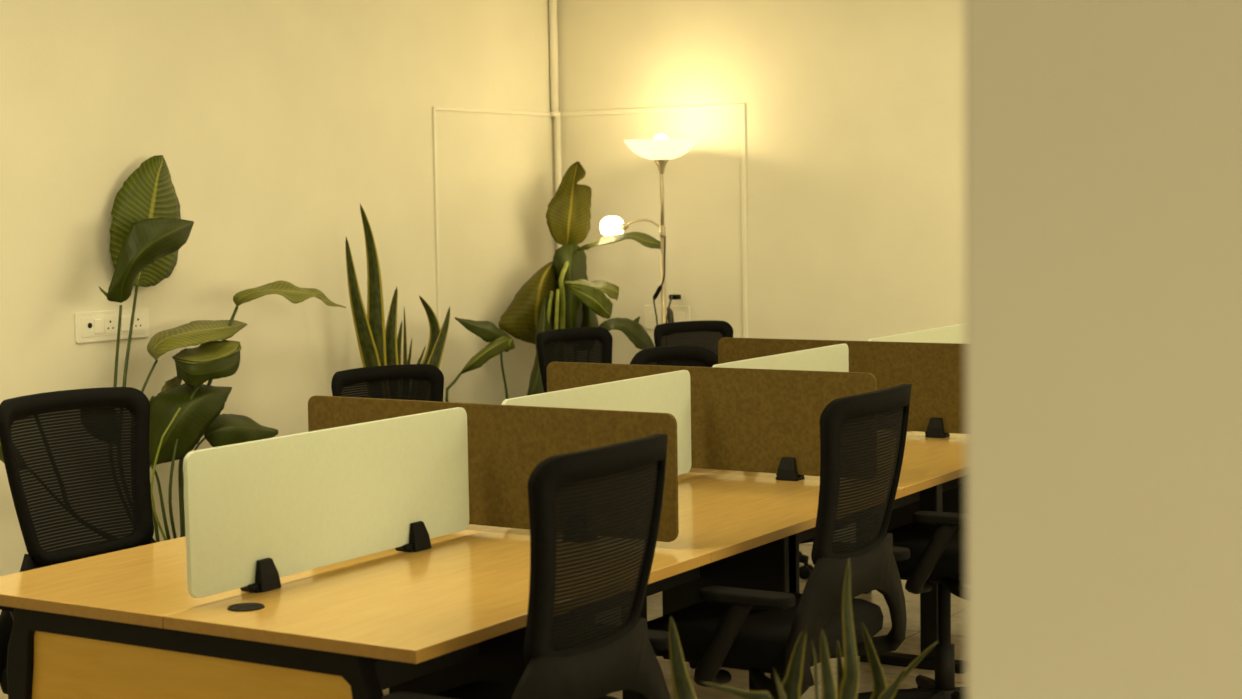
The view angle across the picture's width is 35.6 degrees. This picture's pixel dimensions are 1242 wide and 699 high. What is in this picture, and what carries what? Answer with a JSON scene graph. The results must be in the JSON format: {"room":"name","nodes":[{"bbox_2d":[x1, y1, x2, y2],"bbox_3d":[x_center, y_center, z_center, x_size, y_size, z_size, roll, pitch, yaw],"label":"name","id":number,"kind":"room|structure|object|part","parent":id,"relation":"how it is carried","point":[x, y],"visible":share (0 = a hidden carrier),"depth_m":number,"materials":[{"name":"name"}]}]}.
{"room":"open-plan office","nodes":[
{"label":"open-plan office","id":0,"kind":"room"},
{"bbox_2d":[0,0,555,613],"bbox_3d":[-2.030,-0.317,6.395,0.120,2.750,6.400,2,5,32],"label":"wall","id":1,"kind":"structure","parent":0,"point":[272,123],"depth_m":7.40,"materials":[{"name":"beige paint"}]},
{"bbox_2d":[74,308,148,342],"bbox_3d":[-1.767,-0.085,6.702,0.018,0.104,0.343,2,5,32],"label":"socket plate","id":2,"kind":"object","parent":1,"relation":"attached to","point":[95,326],"visible":0.91,"depth_m":6.68,"materials":[{"name":"white plastic"}]},
{"bbox_2d":[94,319,103,333],"bbox_3d":[-1.794,-0.080,6.646,0.005,0.050,0.040,2,5,32],"label":"switch","id":3,"kind":"object","parent":2,"relation":"attached to","point":[98,323],"depth_m":6.65,"materials":[{"name":"white plastic"}]},
{"bbox_2d":[104,318,115,332],"bbox_3d":[-1.766,-0.083,6.694,0.002,0.052,0.052,2,5,32],"label":"socket","id":4,"kind":"object","parent":2,"relation":"attached to","point":[109,323],"depth_m":6.69,"materials":[{"name":"white plastic"}]},
{"bbox_3d":[-1.759,-0.084,6.711,0.003,0.068,0.297,2,5,32],"label":"frame","id":5,"kind":"part","parent":2,"relation":"part of","materials":[{"name":"white plastic"}]},
{"bbox_2d":[121,317,129,330],"bbox_3d":[-1.729,-0.089,6.753,0.005,0.050,0.040,2,5,32],"label":"switch","id":6,"kind":"object","parent":2,"relation":"attached to","point":[125,321],"depth_m":6.75,"materials":[{"name":"white plastic"}]},
{"bbox_2d":[133,315,143,330],"bbox_3d":[-1.698,-0.092,6.804,0.002,0.052,0.052,2,5,32],"label":"socket","id":7,"kind":"object","parent":2,"relation":"attached to","point":[138,325],"depth_m":6.81,"materials":[{"name":"white plastic"}]},
{"bbox_2d":[432,106,556,371],"bbox_3d":[-0.538,-0.166,8.698,0.009,1.810,0.940,2,5,32],"label":"trim","id":8,"kind":"structure","parent":1,"relation":"attached to","point":[434,108],"depth_m":8.29,"materials":[{"name":"paint"}]},
{"bbox_2d":[549,0,562,248],"bbox_3d":[-0.296,-0.547,9.034,0.048,2.750,0.047,2,5,32],"label":"conduit pipe","id":9,"kind":"object","parent":1,"relation":"attached to","point":[553,34],"visible":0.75,"depth_m":8.97,"materials":[{"name":"paint"}]},
{"bbox_2d":[0,544,965,698],"bbox_3d":[0.073,1.374,2.536,8.000,0.100,11.380,2,5,32],"label":"floor","id":10,"kind":"structure","parent":0,"point":[911,644],"depth_m":6.35,"materials":[{"name":"tile"}]},
{"bbox_2d":[0,387,156,693],"bbox_3d":[-1.050,0.651,4.410,0.650,1.091,0.680,2,5,35],"label":"mesh office chair","id":11,"kind":"object","parent":10,"relation":"on","point":[76,461],"visible":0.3,"depth_m":4.55,"materials":[{"name":"black fabric"}]},
{"bbox_3d":[-1.141,0.731,4.481,0.255,0.074,0.563,2,5,35],"label":"support arm","id":12,"kind":"part","parent":11,"relation":"part of","materials":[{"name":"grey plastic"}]},
{"bbox_3d":[-1.274,0.303,4.537,0.076,0.324,0.372,2,5,35],"label":"panel","id":13,"kind":"part","parent":11,"relation":"part of","materials":[{"name":"black fabric"}]},
{"bbox_3d":[-1.274,0.296,4.536,0.117,0.394,0.426,2,5,35],"label":"frame","id":14,"kind":"part","parent":11,"relation":"part of","materials":[{"name":"black plastic"}]},
{"bbox_2d":[0,155,345,541],"bbox_3d":[-1.557,0.178,6.692,0.395,1.702,1.733,2,5,32],"label":"potted plant","id":15,"kind":"object","parent":10,"relation":"on","point":[147,231],"visible":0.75,"depth_m":6.64,"materials":[{"name":"green plant"}]},
{"bbox_2d":[331,364,443,401],"bbox_3d":[-0.542,0.568,5.944,0.680,1.006,0.650,-5,6,-44],"label":"mesh office chair","id":16,"kind":"object","parent":10,"relation":"on","point":[420,382],"visible":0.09,"depth_m":6.16,"materials":[{"name":"black fabric"}]},
{"bbox_3d":[-0.732,0.259,6.112,0.372,0.324,0.076,-5,6,-44],"label":"panel","id":17,"kind":"part","parent":16,"relation":"part of","materials":[{"name":"black fabric"}]},
{"bbox_2d":[345,204,449,367],"bbox_3d":[-0.874,0.178,7.716,0.533,1.524,0.344,-3,5,-27],"label":"snake plant","id":18,"kind":"object","parent":10,"relation":"on","point":[378,345],"visible":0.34,"depth_m":7.58,"materials":[{"name":"green plant"}]},
{"bbox_2d":[0,431,965,698],"bbox_3d":[0.241,0.720,5.442,1.200,0.754,4.179,2,5,32],"label":"desk","id":19,"kind":"object","parent":10,"relation":"on","point":[452,613],"visible":0.38,"depth_m":3.90,"materials":[{"name":"brown wood"}]},
{"bbox_3d":[-0.827,0.842,3.712,0.885,0.570,0.016,2,5,32],"label":"panel","id":20,"kind":"part","parent":19,"relation":"part of","materials":[{"name":"brown wood"}]},
{"bbox_3d":[-0.829,0.884,3.716,0.950,0.726,0.045,2,5,32],"label":"frame","id":21,"kind":"part","parent":19,"relation":"part of","materials":[{"name":"black metal"}]},
{"bbox_2d":[0,529,485,627],"bbox_3d":[-0.844,0.468,4.244,0.599,0.024,1.044,2,5,32],"label":"countertop","id":22,"kind":"structure","parent":19,"relation":"on","point":[140,585],"depth_m":3.96,"materials":[{"name":"brown wood"}]},
{"bbox_2d":[183,407,468,597],"bbox_3d":[-0.594,0.313,4.087,0.060,0.299,0.902,2,5,32],"label":"screen","id":23,"kind":"object","parent":19,"relation":"on","point":[258,513],"visible":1,"depth_m":4.02,"materials":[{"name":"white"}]},
{"bbox_3d":[-0.575,0.616,4.114,0.016,0.261,0.905,2,5,32],"label":"modesty panel","id":24,"kind":"part","parent":19,"relation":"part of","materials":[{"name":"black metal"}]},
{"bbox_2d":[163,531,710,663],"bbox_3d":[-0.333,0.483,3.928,0.599,0.024,1.044,2,5,32],"label":"countertop","id":25,"kind":"structure","parent":19,"relation":"on","point":[447,597],"depth_m":3.71,"materials":[{"name":"brown wood"}]},
{"bbox_2d":[308,395,678,541],"bbox_3d":[-0.323,0.276,4.517,1.048,0.299,0.060,2,5,32],"label":"screen","id":26,"kind":"object","parent":19,"relation":"on","point":[506,443],"visible":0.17,"depth_m":4.46,"materials":[{"name":"brown fabric"}]},
{"bbox_2d":[466,473,703,531],"bbox_3d":[-0.295,0.391,5.130,0.599,0.024,1.044,2,5,32],"label":"countertop","id":27,"kind":"structure","parent":19,"relation":"on","point":[687,475],"depth_m":4.60,"materials":[{"name":"brown wood"}]},
{"bbox_2d":[501,370,690,474],"bbox_3d":[-0.045,0.236,4.972,0.060,0.299,0.892,2,5,32],"label":"screen","id":28,"kind":"object","parent":19,"relation":"on","point":[669,392],"visible":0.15,"depth_m":5.12,"materials":[{"name":"white plastic"}]},
{"bbox_3d":[0.038,0.741,5.570,0.060,0.640,0.050,2,5,32],"label":"leg","id":29,"kind":"part","parent":19,"relation":"part of","materials":[{"name":"black metal"}]},
{"bbox_3d":[-0.026,0.539,5.000,0.016,0.261,0.905,2,5,32],"label":"modesty panel","id":30,"kind":"part","parent":19,"relation":"part of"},
{"bbox_2d":[488,474,903,562],"bbox_3d":[0.216,0.407,4.814,0.599,0.024,1.044,2,5,32],"label":"countertop","id":31,"kind":"structure","parent":19,"relation":"on","point":[723,516],"depth_m":4.73,"materials":[{"name":"brown wood"}]},
{"bbox_2d":[688,468,718,473],"bbox_3d":[0.254,0.314,6.015,0.599,0.024,1.044,2,5,32],"label":"countertop","id":32,"kind":"structure","parent":19,"relation":"on","point":[693,470],"depth_m":5.48,"materials":[{"name":"brown wood"}]},
{"bbox_2d":[547,362,876,480],"bbox_3d":[0.232,0.198,5.413,1.048,0.299,0.060,2,5,32],"label":"screen","id":33,"kind":"object","parent":19,"relation":"on","point":[743,419],"visible":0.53,"depth_m":5.33,"materials":[{"name":"brown fabric"}]},
{"bbox_2d":[712,344,848,371],"bbox_3d":[0.493,0.161,5.841,0.060,0.299,0.892,2,5,32],"label":"screen","id":34,"kind":"object","parent":19,"relation":"on","point":[835,358],"visible":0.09,"depth_m":5.94,"materials":[{"name":"white plastic"}]},
{"bbox_3d":[0.446,0.753,5.318,0.060,0.640,0.050,2,5,32],"label":"leg","id":35,"kind":"part","parent":19,"relation":"part of","materials":[{"name":"black metal"}]},
{"bbox_3d":[0.523,0.463,5.886,0.016,0.261,0.905,2,5,32],"label":"modesty panel","id":36,"kind":"part","parent":19,"relation":"part of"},
{"bbox_2d":[708,435,964,495],"bbox_3d":[0.765,0.330,5.700,0.599,0.024,1.044,2,5,32],"label":"countertop","id":37,"kind":"structure","parent":19,"relation":"on","point":[928,462],"depth_m":5.50,"materials":[{"name":"brown wood"}]},
{"bbox_2d":[718,337,964,437],"bbox_3d":[0.779,0.122,6.295,1.048,0.299,0.060,2,5,32],"label":"screen","id":38,"kind":"object","parent":19,"relation":"on","point":[935,372],"visible":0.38,"depth_m":6.19,"materials":[{"name":"brown fabric"}]},
{"bbox_2d":[868,323,964,343],"bbox_3d":[1.046,0.084,6.732,0.060,0.299,0.895,2,5,32],"label":"screen","id":39,"kind":"object","parent":19,"relation":"on","point":[954,333],"visible":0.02,"depth_m":6.81,"materials":[{"name":"glass"}]},
{"bbox_3d":[1.314,0.543,7.167,0.885,0.570,0.016,2,5,32],"label":"panel","id":40,"kind":"part","parent":19,"relation":"part of","materials":[{"name":"black metal"}]},
{"bbox_3d":[1.072,0.386,6.771,0.016,0.261,0.905,2,5,32],"label":"modesty panel","id":41,"kind":"part","parent":19,"relation":"part of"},
{"bbox_3d":[0.995,0.677,6.204,0.060,0.640,0.050,2,5,32],"label":"leg","id":42,"kind":"part","parent":19,"relation":"part of","materials":[{"name":"black metal"}]},
{"bbox_2d":[907,431,964,437],"bbox_3d":[1.315,0.253,6.586,0.599,0.024,1.044,2,5,32],"label":"countertop","id":43,"kind":"structure","parent":19,"relation":"on","point":[911,433],"depth_m":6.22,"materials":[{"name":"brown wood"}]},
{"bbox_2d":[381,434,669,698],"bbox_3d":[-0.251,0.700,3.606,0.650,1.091,0.680,2,5,32],"label":"mesh office chair","id":44,"kind":"object","parent":10,"relation":"on","point":[595,513],"visible":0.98,"depth_m":3.40,"materials":[{"name":"black fabric"}]},
{"bbox_3d":[-0.272,0.722,3.620,0.485,0.088,0.495,2,5,32],"label":"seat","id":45,"kind":"part","parent":44,"relation":"part of","materials":[{"name":"black fabric"}]},
{"bbox_3d":[-0.030,0.359,3.439,0.117,0.394,0.426,2,5,32],"label":"frame","id":46,"kind":"part","parent":44,"relation":"part of","materials":[{"name":"black plastic"}]},
{"bbox_3d":[-0.029,0.367,3.439,0.076,0.324,0.372,2,5,32],"label":"panel","id":47,"kind":"part","parent":44,"relation":"part of","materials":[{"name":"black fabric"}]},
{"bbox_2d":[445,161,659,401],"bbox_3d":[-0.411,0.033,8.363,1.205,1.700,0.674,-4,5,-36],"label":"potted plant","id":48,"kind":"object","parent":10,"relation":"on","point":[560,295],"visible":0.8,"depth_m":8.48,"materials":[{"name":"green plant"}]},
{"bbox_2d":[536,327,612,392],"bbox_3d":[0.038,0.445,7.265,0.650,1.031,0.680,3,6,39],"label":"mesh office chair","id":49,"kind":"object","parent":10,"relation":"on","point":[582,344],"visible":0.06,"depth_m":7.44,"materials":[{"name":"black fabric"}]},
{"bbox_3d":[-0.176,0.126,7.407,0.076,0.324,0.372,3,6,39],"label":"panel","id":50,"kind":"part","parent":49,"relation":"part of","materials":[{"name":"black fabric"}]},
{"bbox_2d":[600,134,697,324],"bbox_3d":[0.148,-0.038,8.499,0.385,1.802,0.417,-2,5,-19],"label":"floor lamp","id":51,"kind":"object","parent":10,"relation":"on","point":[661,149],"visible":0.67,"depth_m":8.41,"materials":[{"name":"silver metal"}]},
{"bbox_3d":[-0.040,-0.544,8.562,0.110,0.092,0.110,2,5,32],"label":"lamp shade","id":52,"kind":"part","parent":51,"relation":"part of","materials":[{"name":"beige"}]},
{"bbox_3d":[0.095,-0.546,8.479,0.196,0.054,0.010,2,5,32],"label":"arm","id":53,"kind":"part","parent":51,"relation":"part of","materials":[{"name":"silver metal"}]},
{"bbox_2d":[653,285,661,299],"bbox_3d":[0.160,-0.250,8.458,0.018,0.065,0.056,-5,6,-41],"label":"switch","id":54,"kind":"object","parent":51,"relation":"attached to","point":[659,289],"depth_m":8.45,"materials":[{"name":"black plastic"}]},
{"bbox_3d":[0.171,-0.092,8.460,0.013,0.808,0.078,-5,6,-43],"label":"cord","id":55,"kind":"part","parent":51,"relation":"part of","materials":[{"name":"black plastic"}]},
{"bbox_3d":[0.175,-0.866,8.402,0.326,0.088,0.326,2,5,32],"label":"lamp shade","id":56,"kind":"part","parent":51,"relation":"part of","materials":[{"name":"white glass"}]},
{"bbox_3d":[0.174,-0.901,8.399,0.062,0.067,0.062,2,5,32],"label":"bulb","id":57,"kind":"part","parent":51,"relation":"part of","materials":[{"name":"beige glass"}]},
{"bbox_3d":[0.214,0.099,8.590,0.015,0.669,0.243,0,4,9],"label":"cord","id":58,"kind":"part","parent":51,"relation":"part of","materials":[{"name":"black plastic"}]},
{"bbox_2d":[630,346,813,667],"bbox_3d":[0.344,0.512,6.520,0.680,1.015,0.652,-4,5,-32],"label":"mesh office chair","id":59,"kind":"object","parent":10,"relation":"on","point":[694,356],"visible":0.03,"depth_m":6.75,"materials":[{"name":"black plastic"}]},
{"bbox_3d":[0.198,0.195,6.723,0.426,0.408,0.119,-4,5,-32],"label":"frame","id":60,"kind":"part","parent":59,"relation":"part of","materials":[{"name":"black plastic"}]},
{"bbox_3d":[0.198,0.202,6.724,0.372,0.338,0.074,-4,5,-32],"label":"panel","id":61,"kind":"part","parent":59,"relation":"part of","materials":[{"name":"black fabric"}]},
{"bbox_3d":[0.359,0.588,6.503,0.495,0.088,0.485,-4,5,-32],"label":"seat","id":62,"kind":"part","parent":59,"relation":"part of","materials":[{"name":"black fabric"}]},
{"bbox_2d":[654,320,813,578],"bbox_3d":[0.479,0.402,7.867,0.680,1.011,0.650,-5,6,-40],"label":"mesh office chair","id":63,"kind":"object","parent":10,"relation":"on","point":[707,334],"visible":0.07,"depth_m":8.07,"materials":[{"name":"black fabric"}]},
{"bbox_3d":[0.303,0.089,8.048,0.372,0.324,0.076,-5,6,-40],"label":"panel","id":64,"kind":"part","parent":63,"relation":"part of","materials":[{"name":"black fabric"}]},
{"bbox_3d":[0.303,0.082,8.047,0.426,0.394,0.117,-5,6,-40],"label":"frame","id":65,"kind":"part","parent":63,"relation":"part of","materials":[{"name":"black plastic"}]},
{"bbox_2d":[647,384,911,698],"bbox_3d":[0.330,0.624,4.476,0.650,1.091,0.680,2,5,32],"label":"mesh office chair","id":66,"kind":"object","parent":10,"relation":"on","point":[863,436],"visible":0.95,"depth_m":4.25,"materials":[{"name":"black fabric"}]},
{"bbox_3d":[0.236,0.638,4.227,0.154,0.226,0.127,2,5,32],"label":"armrest","id":67,"kind":"part","parent":66,"relation":"part of","materials":[{"name":"black plastic"}]},
{"bbox_3d":[0.309,0.646,4.491,0.485,0.088,0.495,2,5,32],"label":"seat","id":68,"kind":"part","parent":66,"relation":"part of","materials":[{"name":"black fabric"}]},
{"bbox_3d":[0.428,0.710,4.423,0.255,0.074,0.563,2,5,32],"label":"support arm","id":69,"kind":"part","parent":66,"relation":"part of","materials":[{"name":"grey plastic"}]},
{"bbox_3d":[0.551,0.283,4.310,0.117,0.394,0.426,2,5,32],"label":"frame","id":70,"kind":"part","parent":66,"relation":"part of","materials":[{"name":"black plastic"}]},
{"bbox_3d":[0.552,0.291,4.310,0.076,0.324,0.372,2,5,32],"label":"panel","id":71,"kind":"part","parent":66,"relation":"part of","materials":[{"name":"black fabric"}]},
{"bbox_2d":[669,558,937,698],"bbox_3d":[0.311,0.806,2.846,0.421,0.976,0.368,-2,4,-8],"label":"snake plant","id":72,"kind":"object","parent":10,"relation":"on","point":[848,677],"visible":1,"depth_m":2.90,"materials":[{"name":"green plant"}]},
{"bbox_2d":[857,511,965,698],"bbox_3d":[0.928,0.540,5.440,0.650,1.091,0.680,2,5,30],"label":"mesh office chair","id":73,"kind":"object","parent":10,"relation":"on","point":[936,541],"visible":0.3,"depth_m":5.33,"materials":[{"name":"black plastic"}]},
{"bbox_3d":[0.906,0.562,5.455,0.485,0.088,0.495,2,5,30],"label":"seat","id":74,"kind":"part","parent":73,"relation":"part of","materials":[{"name":"black fabric"}]},
{"bbox_3d":[0.841,0.554,5.188,0.154,0.226,0.127,2,5,30],"label":"armrest","id":75,"kind":"part","parent":73,"relation":"part of","materials":[{"name":"black plastic"}]},
{"bbox_3d":[1.027,0.626,5.390,0.255,0.074,0.563,2,5,30],"label":"support arm","id":76,"kind":"part","parent":73,"relation":"part of","materials":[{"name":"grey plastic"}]},
{"bbox_2d":[557,0,964,363],"bbox_3d":[2.966,-0.455,7.132,7.840,2.750,0.120,2,5,32],"label":"wall","id":77,"kind":"structure","parent":0,"point":[854,109],"depth_m":8.44,"materials":[{"name":"beige paint"}]},
{"bbox_2d":[644,305,660,328],"bbox_3d":[0.146,-0.148,8.830,0.087,0.107,0.009,2,5,32],"label":"socket plate","id":78,"kind":"object","parent":77,"relation":"attached to","point":[649,312],"depth_m":8.83,"materials":[{"name":"paint"}]},
{"bbox_2d":[560,103,747,337],"bbox_3d":[0.134,-0.190,8.834,1.001,1.815,0.009,2,5,32],"label":"trim","id":79,"kind":"structure","parent":77,"relation":"attached to","point":[742,105],"depth_m":8.57,"materials":[{"name":"paint"}]},
{"bbox_2d":[666,305,689,321],"bbox_3d":[0.260,-0.163,8.758,0.121,0.073,0.009,2,5,32],"label":"socket plate","id":80,"kind":"object","parent":77,"relation":"attached to","point":[681,313],"depth_m":8.75,"materials":[{"name":"paint"}]},
{"bbox_2d":[673,312,683,321],"bbox_3d":[0.257,-0.144,8.758,0.060,0.052,0.004,2,5,32],"label":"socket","id":81,"kind":"object","parent":80,"relation":"attached to","point":[678,316],"depth_m":8.75,"materials":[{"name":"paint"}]},
{"bbox_2d":[964,0,1241,698],"bbox_3d":[1.551,0.087,0.352,3.100,2.750,0.140,2,5,32],"label":"wall","id":82,"kind":"structure","parent":0,"point":[1103,138],"depth_m":1.06,"materials":[{"name":"beige paint"}]}
]}

